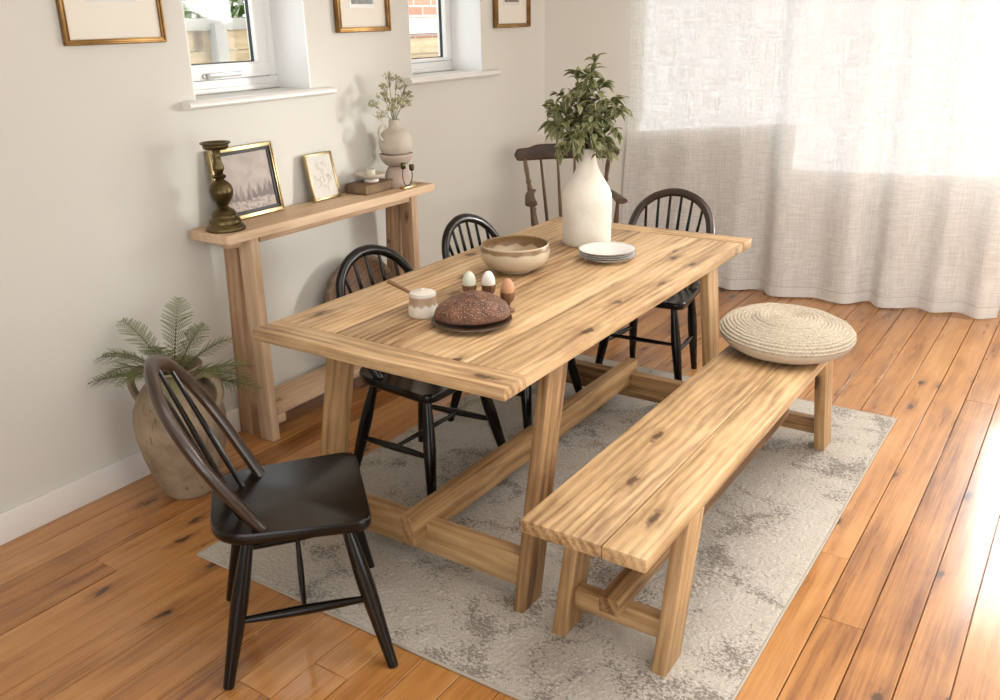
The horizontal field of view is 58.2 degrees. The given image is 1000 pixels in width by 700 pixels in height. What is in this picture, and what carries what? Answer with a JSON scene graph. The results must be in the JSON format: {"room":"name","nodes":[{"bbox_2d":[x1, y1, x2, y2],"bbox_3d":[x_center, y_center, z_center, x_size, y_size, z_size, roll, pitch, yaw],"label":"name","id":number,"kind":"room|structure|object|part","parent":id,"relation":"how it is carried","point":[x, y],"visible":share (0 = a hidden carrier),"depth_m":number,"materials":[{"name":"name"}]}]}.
{"room":"dining room","nodes":[
{"label":"dining room","id":0,"kind":"room"},
{"bbox_2d":[0,0,544,512],"bbox_3d":[-1.697,-0.599,3.017,0.280,2.450,6.720,12,24,32],"label":"wall","id":1,"kind":"structure","parent":0,"point":[105,181],"depth_m":3.40,"materials":[{"name":"white paint"}]},
{"bbox_2d":[56,0,166,45],"bbox_3d":[-1.341,-1.304,3.057,0.018,0.500,0.400,12,24,32],"label":"framed picture","id":2,"kind":"object","parent":1,"relation":"attached to","point":[82,22],"visible":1,"depth_m":3.11,"materials":[{"name":"gold"}]},
{"bbox_2d":[0,406,240,545],"bbox_3d":[-1.548,0.524,3.346,0.017,0.110,6.720,12,24,32],"label":"baseboard","id":3,"kind":"structure","parent":1,"relation":"attached to","point":[15,522],"depth_m":3.31,"materials":[{"name":"white paint"}]},
{"bbox_2d":[181,0,336,109],"bbox_3d":[-1.085,-1.416,3.647,0.313,0.781,0.794,12,24,32],"label":"window","id":4,"kind":"structure","parent":1,"relation":"in","point":[276,30],"depth_m":3.89,"materials":[{"name":"white plastic"}]},
{"bbox_3d":[-1.158,-1.146,3.752,0.023,0.026,0.190,12,24,32],"label":"handle","id":5,"kind":"part","parent":4,"relation":"part of","materials":[{"name":"silver metal"}]},
{"bbox_3d":[-1.186,-1.444,3.683,0.055,0.640,0.510,12,24,32],"label":"sash","id":6,"kind":"part","parent":4,"relation":"part of","materials":[{"name":"white plastic"}]},
{"bbox_3d":[-0.968,-1.042,3.709,0.052,0.031,0.794,12,24,32],"label":"sill","id":7,"kind":"part","parent":4,"relation":"part of","materials":[{"name":"white paint"}]},
{"bbox_2d":[333,0,391,32],"bbox_3d":[-0.629,-1.698,4.048,0.026,0.500,0.360,12,24,32],"label":"framed picture","id":8,"kind":"object","parent":1,"relation":"attached to","point":[350,16],"visible":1,"depth_m":4.11,"materials":[{"name":"gold"}]},
{"bbox_2d":[351,0,372,3],"bbox_3d":[-0.630,-1.670,4.060,0.001,0.200,0.145,12,24,32],"label":"print","id":9,"kind":"object","parent":8,"relation":"attached to","point":[352,1],"depth_m":4.09},
{"bbox_2d":[404,0,500,84],"bbox_3d":[-0.352,-1.815,4.676,0.313,0.781,0.787,12,24,32],"label":"window","id":10,"kind":"structure","parent":1,"relation":"in","point":[463,26],"depth_m":4.94,"materials":[{"name":"white plastic"}]},
{"bbox_3d":[-0.454,-1.842,4.712,0.055,0.640,0.503,12,24,32],"label":"sash","id":11,"kind":"part","parent":10,"relation":"part of","materials":[{"name":"white plastic"}]},
{"bbox_3d":[-0.236,-1.440,4.738,0.052,0.031,0.787,12,24,32],"label":"sill","id":12,"kind":"part","parent":10,"relation":"part of","materials":[{"name":"white paint"}]},
{"bbox_2d":[493,0,530,27],"bbox_3d":[0.067,-2.060,5.031,0.026,0.480,0.360,12,24,32],"label":"framed picture","id":13,"kind":"object","parent":1,"relation":"attached to","point":[506,13],"visible":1,"depth_m":5.09,"materials":[{"name":"gold"}]},
{"bbox_2d":[0,287,999,699],"bbox_3d":[0.887,0.820,2.616,5.544,0.042,8.700,12,24,32],"label":"floor","id":14,"kind":"structure","parent":0,"point":[112,597],"depth_m":2.84,"materials":[{"name":"orange wood"}]},
{"bbox_2d":[127,355,225,499],"bbox_3d":[-1.194,0.293,3.371,0.330,0.510,0.330,-16,25,-34],"label":"stone urn","id":15,"kind":"object","parent":14,"relation":"on","point":[169,467],"visible":0.45,"depth_m":3.26,"materials":[{"name":"beige stone"}]},
{"bbox_3d":[-1.336,0.133,3.347,0.107,0.159,0.036,4,21,13],"label":"handle","id":16,"kind":"part","parent":15,"relation":"part of","materials":[{"name":"stone"}]},
{"bbox_2d":[87,296,263,398],"bbox_3d":[-1.199,0.008,3.242,0.540,0.331,0.434,-16,25,-34],"label":"fern","id":17,"kind":"object","parent":15,"relation":"in","point":[131,372],"visible":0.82,"depth_m":3.29,"materials":[{"name":"green plant"}]},
{"bbox_3d":[-1.058,0.150,3.282,0.107,0.159,0.036,4,21,13],"label":"handle","id":18,"kind":"part","parent":15,"relation":"part of","materials":[{"name":"stone"}]},
{"bbox_2d":[144,354,397,690],"bbox_3d":[-0.623,0.411,2.493,0.558,0.883,0.518,-6,21,-14],"label":"chair","id":19,"kind":"object","parent":14,"relation":"on","point":[254,507],"visible":1,"depth_m":2.42,"materials":[{"name":"brown wood"}]},
{"bbox_3d":[-0.784,0.580,2.702,0.144,0.428,0.047,6,22,20],"label":"leg","id":20,"kind":"part","parent":19,"relation":"part of","materials":[{"name":"brown wood"}]},
{"bbox_3d":[-0.694,0.696,2.383,0.047,0.428,0.144,15,26,37],"label":"leg","id":21,"kind":"part","parent":19,"relation":"part of","materials":[{"name":"brown wood"}]},
{"bbox_3d":[-0.588,0.414,2.504,0.417,0.036,0.422,-6,21,-14],"label":"seat","id":22,"kind":"part","parent":19,"relation":"part of","materials":[{"name":"brown wood"}]},
{"bbox_3d":[-0.456,0.536,2.800,0.045,0.428,0.161,10,23,27],"label":"leg","id":23,"kind":"part","parent":19,"relation":"part of","materials":[{"name":"brown wood"}]},
{"bbox_3d":[-0.355,0.665,2.446,0.161,0.428,0.045,11,24,30],"label":"leg","id":24,"kind":"part","parent":19,"relation":"part of","materials":[{"name":"brown wood"}]},
{"bbox_2d":[190,181,434,441],"bbox_3d":[-0.762,-0.210,4.112,0.229,0.920,1.297,12,24,32],"label":"console table","id":25,"kind":"object","parent":14,"relation":"on","point":[267,408],"visible":0.65,"depth_m":3.79,"materials":[{"name":"brown wood"}]},
{"bbox_2d":[199,140,245,233],"bbox_3d":[-1.073,-0.628,3.452,0.153,0.335,0.153,12,24,32],"label":"candlestick","id":26,"kind":"object","parent":25,"relation":"on","point":[224,219],"visible":1,"depth_m":3.44,"materials":[{"name":"gold metal"}]},
{"bbox_3d":[-1.074,-0.657,3.442,0.091,0.217,0.091,12,24,32],"label":"stem","id":27,"kind":"part","parent":26,"relation":"part of","materials":[{"name":"gold metal"}]},
{"bbox_3d":[-1.081,-0.053,3.761,0.122,0.883,0.042,12,24,32],"label":"leg","id":28,"kind":"part","parent":25,"relation":"part of","materials":[{"name":"brown wood"}]},
{"bbox_2d":[204,141,284,219],"bbox_3d":[-1.040,-0.691,3.687,0.064,0.289,0.335,12,24,32],"label":"framed picture","id":29,"kind":"object","parent":25,"relation":"on","point":[251,171],"visible":0.72,"depth_m":3.71,"materials":[{"name":"gold"}]},
{"bbox_2d":[221,149,276,212],"bbox_3d":[-1.041,-0.692,3.688,0.001,0.228,0.273,2,19,35],"label":"print","id":30,"kind":"object","parent":29,"relation":"attached to","point":[248,173],"depth_m":3.70},
{"bbox_3d":[-0.991,-0.034,3.704,0.086,0.883,0.042,12,24,32],"label":"leg","id":31,"kind":"part","parent":25,"relation":"part of","materials":[{"name":"brown wood"}]},
{"bbox_2d":[275,365,361,414],"bbox_3d":[-0.765,0.105,4.241,0.190,0.033,0.940,12,24,32],"label":"shelf","id":32,"kind":"object","parent":25,"relation":"attached to","point":[290,394],"depth_m":4.02,"materials":[{"name":"brown wood"}]},
{"bbox_2d":[302,151,340,201],"bbox_3d":[-0.799,-0.779,4.032,0.058,0.204,0.178,11,24,30],"label":"framed picture","id":33,"kind":"object","parent":25,"relation":"on","point":[320,171],"visible":1,"depth_m":4.03,"materials":[{"name":"gold"}]},
{"bbox_2d":[324,255,393,302],"bbox_3d":[-0.665,-0.216,4.323,0.155,0.492,0.499,10,23,29],"label":"basket","id":34,"kind":"object","parent":25,"relation":"on","point":[330,294],"visible":0.16,"depth_m":4.34,"materials":[{"name":"beige wicker"}]},
{"bbox_2d":[344,178,392,195],"bbox_3d":[-0.615,-0.770,4.226,0.132,0.044,0.205,10,23,29],"label":"book","id":35,"kind":"object","parent":25,"relation":"on","point":[360,187],"visible":0.88,"depth_m":4.17,"materials":[{"name":"brown paper"}]},
{"bbox_2d":[356,168,384,181],"bbox_3d":[-0.607,-0.821,4.220,0.138,0.056,0.138,12,24,32],"label":"dish","id":36,"kind":"object","parent":35,"relation":"on","point":[370,175],"visible":1,"depth_m":4.20,"materials":[{"name":"white ceramic"}]},
{"bbox_2d":[366,168,375,175],"bbox_3d":[-0.607,-0.830,4.217,0.044,0.038,0.044,12,24,32],"label":"candle cup","id":37,"kind":"object","parent":36,"relation":"on","point":[371,171],"depth_m":4.20,"materials":[{"name":"white ceramic"}]},
{"bbox_3d":[-0.527,-0.354,4.538,0.122,0.883,0.042,12,24,32],"label":"leg","id":38,"kind":"part","parent":25,"relation":"part of","materials":[{"name":"brown wood"}]},
{"bbox_2d":[378,119,412,187],"bbox_3d":[-0.499,-0.943,4.298,0.168,0.313,0.170,-5,21,-10],"label":"sculptural vase","id":39,"kind":"object","parent":25,"relation":"on","point":[395,142],"visible":0.92,"depth_m":4.24,"materials":[{"name":"ceramic"}]},
{"bbox_3d":[-0.550,-1.012,4.196,0.013,0.082,0.061,12,24,32],"label":"handle","id":40,"kind":"part","parent":39,"relation":"part of","materials":[{"name":"beige ceramic"}]},
{"bbox_2d":[368,71,413,120],"bbox_3d":[-0.507,-1.123,4.208,0.110,0.354,0.272,12,24,32],"label":"flowers","id":41,"kind":"object","parent":39,"relation":"in","point":[392,107],"visible":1,"depth_m":4.19,"materials":[{"name":"green plant"}]},
{"bbox_2d":[379,152,412,166],"bbox_3d":[-0.497,-0.912,4.313,0.162,0.062,0.162,12,24,32],"label":"bowl","id":42,"kind":"object","parent":39,"relation":"on","point":[392,159],"depth_m":4.25,"materials":[{"name":"ceramic"}]},
{"bbox_2d":[400,163,417,188],"bbox_3d":[-0.437,-0.834,4.275,0.030,0.121,0.100,12,24,32],"label":"brass ornament","id":43,"kind":"object","parent":25,"relation":"on","point":[403,165],"visible":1,"depth_m":4.28,"materials":[{"name":"brown metal"}]},
{"bbox_2d":[400,163,405,168],"bbox_3d":[-0.456,-0.867,4.234,0.026,0.030,0.026,12,24,32],"label":"brass cup","id":44,"kind":"object","parent":43,"relation":"on","point":[403,165],"depth_m":4.22,"materials":[{"name":"gold metal"}]},
{"bbox_3d":[-0.436,-0.780,4.295,0.030,0.008,0.100,12,24,32],"label":"plate","id":45,"kind":"part","parent":43,"relation":"part of","materials":[{"name":"gold metal"}]},
{"bbox_2d":[409,164,413,170],"bbox_3d":[-0.422,-0.870,4.287,0.026,0.030,0.026,12,24,32],"label":"brass cup","id":46,"kind":"object","parent":43,"relation":"on","point":[411,166],"depth_m":4.28,"materials":[{"name":"gold metal"}]},
{"bbox_3d":[-0.438,-0.335,4.481,0.086,0.883,0.042,12,24,32],"label":"leg","id":47,"kind":"part","parent":25,"relation":"part of","materials":[{"name":"brown wood"}]},
{"bbox_2d":[197,354,896,699],"bbox_3d":[0.352,0.492,3.456,1.758,0.011,2.321,12,24,32],"label":"area rug","id":48,"kind":"object","parent":14,"relation":"on","point":[761,539],"visible":0.48,"depth_m":2.88,"materials":[{"name":"beige carpet"}]},
{"bbox_2d":[335,244,505,495],"bbox_3d":[-0.306,0.069,3.375,0.503,0.880,0.498,13,25,33],"label":"chair","id":49,"kind":"object","parent":48,"relation":"on","point":[425,394],"visible":0.59,"depth_m":3.30,"materials":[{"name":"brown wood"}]},
{"bbox_3d":[-0.516,0.307,3.396,0.144,0.428,0.047,-1,20,1],"label":"leg","id":50,"kind":"part","parent":49,"relation":"part of","materials":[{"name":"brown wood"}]},
{"bbox_3d":[-0.287,0.079,3.364,0.417,0.036,0.422,13,25,33],"label":"seat","id":51,"kind":"part","parent":49,"relation":"part of","materials":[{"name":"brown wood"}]},
{"bbox_3d":[-0.311,0.203,3.663,0.047,0.428,0.144,-8,21,-17],"label":"leg","id":52,"kind":"part","parent":49,"relation":"part of","materials":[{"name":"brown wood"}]},
{"bbox_3d":[-0.249,0.374,3.199,0.045,0.427,0.143,-4,21,-8],"label":"leg","id":53,"kind":"part","parent":49,"relation":"part of","materials":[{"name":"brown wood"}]},
{"bbox_3d":[-0.028,0.262,3.487,0.143,0.427,0.045,-5,21,-9],"label":"leg","id":54,"kind":"part","parent":49,"relation":"part of","materials":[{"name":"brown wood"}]},
{"bbox_2d":[252,217,751,613],"bbox_3d":[0.151,0.102,3.392,0.932,0.782,1.880,12,24,32],"label":"dining table","id":55,"kind":"object","parent":48,"relation":"on","point":[564,306],"visible":0.74,"depth_m":2.92,"materials":[{"name":"brown wood"}]},
{"bbox_3d":[-0.562,0.249,3.089,0.036,0.747,0.273,12,24,32],"label":"leg","id":56,"kind":"part","parent":55,"relation":"part of","materials":[{"name":"brown wood"}]},
{"bbox_2d":[408,288,437,319],"bbox_3d":[-0.244,-0.153,2.848,0.095,0.091,0.095,12,24,32],"label":"honey jar","id":57,"kind":"object","parent":55,"relation":"on","point":[423,305],"visible":0.95,"depth_m":2.81,"materials":[{"name":"beige ceramic"}]},
{"bbox_2d":[387,279,410,293],"bbox_3d":[-0.308,-0.186,2.844,0.099,0.083,0.015,-1,20,0],"label":"spoon","id":58,"kind":"object","parent":57,"relation":"in","point":[390,282],"visible":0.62,"depth_m":2.83,"materials":[{"name":"brown wood"}]},
{"bbox_3d":[-0.245,-0.187,2.835,0.080,0.018,0.080,12,24,32],"label":"lid","id":59,"kind":"part","parent":57,"relation":"part of","materials":[{"name":"beige ceramic"}]},
{"bbox_2d":[462,284,476,291],"bbox_3d":[-0.100,-0.184,2.960,0.048,0.066,0.048,9,23,26],"label":"egg cup","id":60,"kind":"object","parent":55,"relation":"on","point":[465,288],"visible":0.27,"depth_m":2.93,"materials":[{"name":"brown wood"}]},
{"bbox_2d":[462,271,475,285],"bbox_3d":[-0.101,-0.225,2.945,0.045,0.068,0.045,12,24,32],"label":"egg","id":61,"kind":"object","parent":60,"relation":"in","point":[469,279],"visible":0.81,"depth_m":2.93,"materials":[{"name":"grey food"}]},
{"bbox_2d":[431,314,511,331],"bbox_3d":[-0.087,-0.089,2.769,0.250,0.020,0.250,12,24,32],"label":"bread plate","id":62,"kind":"object","parent":55,"relation":"on","point":[484,327],"visible":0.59,"depth_m":2.72,"materials":[{"name":"brown wood"}]},
{"bbox_2d":[434,290,509,324],"bbox_3d":[-0.087,-0.136,2.754,0.236,0.084,0.172,-3,20,-4],"label":"bread loaf","id":63,"kind":"object","parent":62,"relation":"on","point":[471,307],"visible":1,"depth_m":2.70,"materials":[{"name":"brown food"}]},
{"bbox_2d":[481,283,495,293],"bbox_3d":[-0.037,-0.185,2.958,0.048,0.066,0.048,-15,24,-32],"label":"egg cup","id":64,"kind":"object","parent":55,"relation":"on","point":[491,289],"visible":0.3,"depth_m":2.93,"materials":[{"name":"brown wood"}]},
{"bbox_2d":[482,271,494,285],"bbox_3d":[-0.038,-0.226,2.943,0.045,0.068,0.045,12,24,32],"label":"egg","id":65,"kind":"object","parent":64,"relation":"in","point":[488,279],"visible":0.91,"depth_m":2.92,"materials":[{"name":"white food"}]},
{"bbox_2d":[500,291,514,312],"bbox_3d":[0.025,-0.155,2.872,0.048,0.066,0.048,2,21,9],"label":"egg cup","id":66,"kind":"object","parent":55,"relation":"on","point":[508,298],"visible":0.62,"depth_m":2.85,"materials":[{"name":"brown wood"}]},
{"bbox_2d":[500,278,514,293],"bbox_3d":[0.024,-0.196,2.857,0.045,0.068,0.045,12,24,32],"label":"egg","id":67,"kind":"object","parent":66,"relation":"in","point":[507,286],"visible":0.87,"depth_m":2.84,"materials":[{"name":"orange food"}]},
{"bbox_2d":[480,235,549,274],"bbox_3d":[0.056,-0.345,3.329,0.257,0.104,0.257,12,24,32],"label":"serving bowl","id":68,"kind":"object","parent":55,"relation":"on","point":[515,254],"visible":1,"depth_m":3.26,"materials":[{"name":"beige ceramic"}]},
{"bbox_3d":[0.121,0.393,2.659,0.036,0.747,0.273,12,24,32],"label":"leg","id":69,"kind":"part","parent":55,"relation":"part of","materials":[{"name":"brown wood"}]},
{"bbox_2d":[562,147,611,247],"bbox_3d":[0.355,-0.627,3.663,0.203,0.387,0.203,12,24,32],"label":"vase","id":70,"kind":"object","parent":55,"relation":"on","point":[587,196],"visible":0.82,"depth_m":3.60,"materials":[{"name":"ceramic"}]},
{"bbox_2d":[537,53,632,164],"bbox_3d":[0.347,-0.881,3.569,0.330,0.565,0.290,-14,24,-30],"label":"leafy branches","id":71,"kind":"object","parent":70,"relation":"in","point":[582,126],"visible":0.93,"depth_m":3.52,"materials":[{"name":"green plant"}]},
{"bbox_2d":[579,254,635,262],"bbox_3d":[0.413,-0.360,3.467,0.218,0.020,0.218,12,24,32],"label":"plate","id":72,"kind":"object","parent":55,"relation":"on","point":[579,254],"visible":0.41,"depth_m":3.41,"materials":[{"name":"white ceramic"}]},
{"bbox_2d":[579,252,635,260],"bbox_3d":[0.413,-0.367,3.462,0.218,0.020,0.218,5,21,16],"label":"plate","id":73,"kind":"object","parent":72,"relation":"on","point":[634,253],"visible":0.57,"depth_m":3.41,"materials":[{"name":"white ceramic"}]},
{"bbox_2d":[578,249,634,258],"bbox_3d":[0.410,-0.375,3.459,0.218,0.020,0.218,-1,20,0],"label":"plate","id":74,"kind":"object","parent":73,"relation":"on","point":[590,255],"visible":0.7,"depth_m":3.40,"materials":[{"name":"white ceramic"}]},
{"bbox_2d":[578,241,635,256],"bbox_3d":[0.410,-0.382,3.453,0.218,0.020,0.218,-8,21,-16],"label":"plate","id":75,"kind":"object","parent":74,"relation":"on","point":[605,248],"visible":0.99,"depth_m":3.48,"materials":[{"name":"white ceramic"}]},
{"bbox_3d":[0.870,-0.015,3.713,0.036,0.747,0.273,12,24,32],"label":"leg","id":76,"kind":"part","parent":55,"relation":"part of","materials":[{"name":"brown wood"}]},
{"bbox_2d":[441,213,581,428],"bbox_3d":[0.041,-0.127,3.880,0.503,0.880,0.498,12,24,32],"label":"chair","id":77,"kind":"object","parent":48,"relation":"on","point":[526,394],"visible":0.27,"depth_m":3.85,"materials":[{"name":"black wood"}]},
{"bbox_3d":[-0.166,0.114,3.895,0.144,0.428,0.047,-2,20,-1],"label":"leg","id":78,"kind":"part","parent":77,"relation":"part of","materials":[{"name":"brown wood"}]},
{"bbox_3d":[0.108,0.178,3.706,0.045,0.427,0.143,-5,21,-9],"label":"leg","id":79,"kind":"part","parent":77,"relation":"part of","materials":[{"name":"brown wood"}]},
{"bbox_3d":[0.318,0.063,4.001,0.143,0.427,0.045,-5,21,-11],"label":"leg","id":80,"kind":"part","parent":77,"relation":"part of","materials":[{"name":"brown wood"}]},
{"bbox_2d":[595,188,713,380],"bbox_3d":[0.753,-0.299,4.326,0.459,0.880,0.493,10,23,28],"label":"chair","id":81,"kind":"object","parent":48,"relation":"on","point":[684,298],"visible":0.51,"depth_m":4.31,"materials":[{"name":"black wood"}]},
{"bbox_3d":[0.503,-0.052,4.327,0.122,0.426,0.045,-6,21,-13],"label":"leg","id":82,"kind":"part","parent":81,"relation":"part of","materials":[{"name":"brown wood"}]},
{"bbox_3d":[0.679,-0.145,4.567,0.050,0.424,0.083,10,23,28],"label":"leg","id":83,"kind":"part","parent":81,"relation":"part of","materials":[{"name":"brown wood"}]},
{"bbox_3d":[0.816,0.003,4.158,0.045,0.426,0.122,-7,21,-15],"label":"leg","id":84,"kind":"part","parent":81,"relation":"part of","materials":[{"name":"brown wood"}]},
{"bbox_3d":[0.740,-0.284,4.305,0.422,0.036,0.417,10,23,28],"label":"seat","id":85,"kind":"part","parent":81,"relation":"part of","materials":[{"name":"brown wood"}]},
{"bbox_3d":[0.947,-0.098,4.422,0.050,0.424,0.083,10,23,28],"label":"leg","id":86,"kind":"part","parent":81,"relation":"part of","materials":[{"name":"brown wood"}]},
{"bbox_2d":[521,345,832,676],"bbox_3d":[0.719,0.400,3.020,0.355,0.458,1.865,12,24,32],"label":"bench","id":87,"kind":"object","parent":48,"relation":"on","point":[642,502],"visible":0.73,"depth_m":2.55,"materials":[{"name":"brown wood"}]},
{"bbox_3d":[0.222,0.592,2.591,0.042,0.418,0.221,12,24,32],"label":"leg","id":88,"kind":"part","parent":87,"relation":"part of","materials":[{"name":"brown wood"}]},
{"bbox_3d":[0.714,0.204,2.947,0.355,0.040,1.865,12,24,32],"label":"seat","id":89,"kind":"part","parent":87,"relation":"part of","materials":[{"name":"brown wood"}]},
{"bbox_3d":[0.480,0.646,2.429,0.042,0.418,0.221,12,24,32],"label":"leg","id":90,"kind":"part","parent":87,"relation":"part of","materials":[{"name":"brown wood"}]},
{"bbox_2d":[719,303,856,364],"bbox_3d":[1.083,-0.071,3.398,0.497,0.141,0.497,13,25,34],"label":"cushion","id":91,"kind":"object","parent":87,"relation":"on","point":[781,333],"visible":1,"depth_m":3.27,"materials":[{"name":"wicker"}]},
{"bbox_3d":[1.275,0.213,3.546,0.042,0.418,0.236,12,24,32],"label":"leg","id":92,"kind":"part","parent":87,"relation":"part of","materials":[{"name":"brown wood"}]},
{"bbox_2d":[514,143,627,330],"bbox_3d":[0.410,-0.650,5.144,0.610,0.984,0.548,-2,20,-3],"label":"armchair","id":93,"kind":"object","parent":14,"relation":"on","point":[540,152],"visible":0.38,"depth_m":5.20,"materials":[{"name":"brown wood"}]},
{"bbox_3d":[0.186,-0.873,5.236,0.036,0.465,0.132,-19,26,-39],"label":"post","id":94,"kind":"part","parent":93,"relation":"part of","materials":[{"name":"brown wood"}]},
{"bbox_3d":[0.173,-0.859,5.055,0.067,0.033,0.393,-1,20,2],"label":"arm","id":95,"kind":"part","parent":93,"relation":"part of","materials":[{"name":"brown wood"}]},
{"bbox_3d":[0.190,-0.677,4.975,0.046,0.277,0.037,-2,20,-3],"label":"arm post","id":96,"kind":"part","parent":93,"relation":"part of","materials":[{"name":"brown wood"}]},
{"bbox_3d":[0.386,-1.153,5.212,0.610,0.089,0.070,-2,20,-3],"label":"comb rail","id":97,"kind":"part","parent":93,"relation":"part of","materials":[{"name":"brown wood"}]},
{"bbox_3d":[0.605,-0.890,5.257,0.036,0.465,0.132,13,25,33],"label":"post","id":98,"kind":"part","parent":93,"relation":"part of","materials":[{"name":"brown wood"}]},
{"bbox_3d":[0.643,-0.696,4.997,0.046,0.277,0.037,-2,20,-3],"label":"arm post","id":99,"kind":"part","parent":93,"relation":"part of","materials":[{"name":"brown wood"}]},
{"bbox_3d":[0.636,-0.878,5.078,0.067,0.033,0.393,-4,21,-7],"label":"arm","id":100,"kind":"part","parent":93,"relation":"part of","materials":[{"name":"brown wood"}]},
{"bbox_2d":[544,0,630,223],"bbox_3d":[2.718,-1.433,4.993,5.242,2.450,0.509,6,21,18],"label":"wall","id":101,"kind":"structure","parent":0,"point":[575,30],"depth_m":5.53,"materials":[{"name":"white paint"}]},
{"bbox_2d":[621,0,999,318],"bbox_3d":[1.802,-1.456,5.173,2.270,2.393,0.126,9,23,26],"label":"curtain","id":102,"kind":"object","parent":101,"relation":"hanging from","point":[855,144],"visible":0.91,"depth_m":5.21,"materials":[{"name":"fabric"}]},
{"label":"outside","id":103,"kind":"structure","parent":0,"visible":0},
{"bbox_3d":[-3.590,-0.816,7.677,7.400,0.100,14.000,12,24,32],"label":"lawn","id":104,"kind":"structure","parent":103,"visible":0},
{"bbox_2d":[182,0,245,51],"bbox_3d":[-2.520,-2.228,6.452,1.711,3.354,2.843,12,24,32],"label":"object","id":105,"kind":"object","parent":104,"relation":"on","point":[216,7],"visible":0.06,"depth_m":6.50,"materials":[{"name":"white"}]},
{"bbox_2d":[185,18,249,63],"bbox_3d":[-2.192,-1.110,5.668,0.125,1.828,3.500,12,24,32],"label":"fence","id":106,"kind":"object","parent":104,"relation":"on","point":[220,38],"visible":0.05,"depth_m":5.85,"materials":[{"name":"wood"}]},
{"bbox_3d":[-1.833,-1.284,6.155,0.100,1.800,0.095,12,24,32],"label":"post","id":107,"kind":"part","parent":106,"relation":"part of","materials":[{"name":"concrete"}]},
{"bbox_2d":[408,0,437,54],"bbox_3d":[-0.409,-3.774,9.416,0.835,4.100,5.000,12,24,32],"label":"brick house","id":108,"kind":"structure","parent":104,"relation":"on","point":[421,12],"depth_m":8.40,"materials":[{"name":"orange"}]},
{"bbox_2d":[410,25,437,57],"bbox_3d":[-0.216,-2.192,8.476,0.120,1.661,3.700,12,24,32],"label":"fence","id":109,"kind":"object","parent":104,"relation":"on","point":[418,45],"visible":0.02,"depth_m":7.61,"materials":[{"name":"white wood"}]}
]}

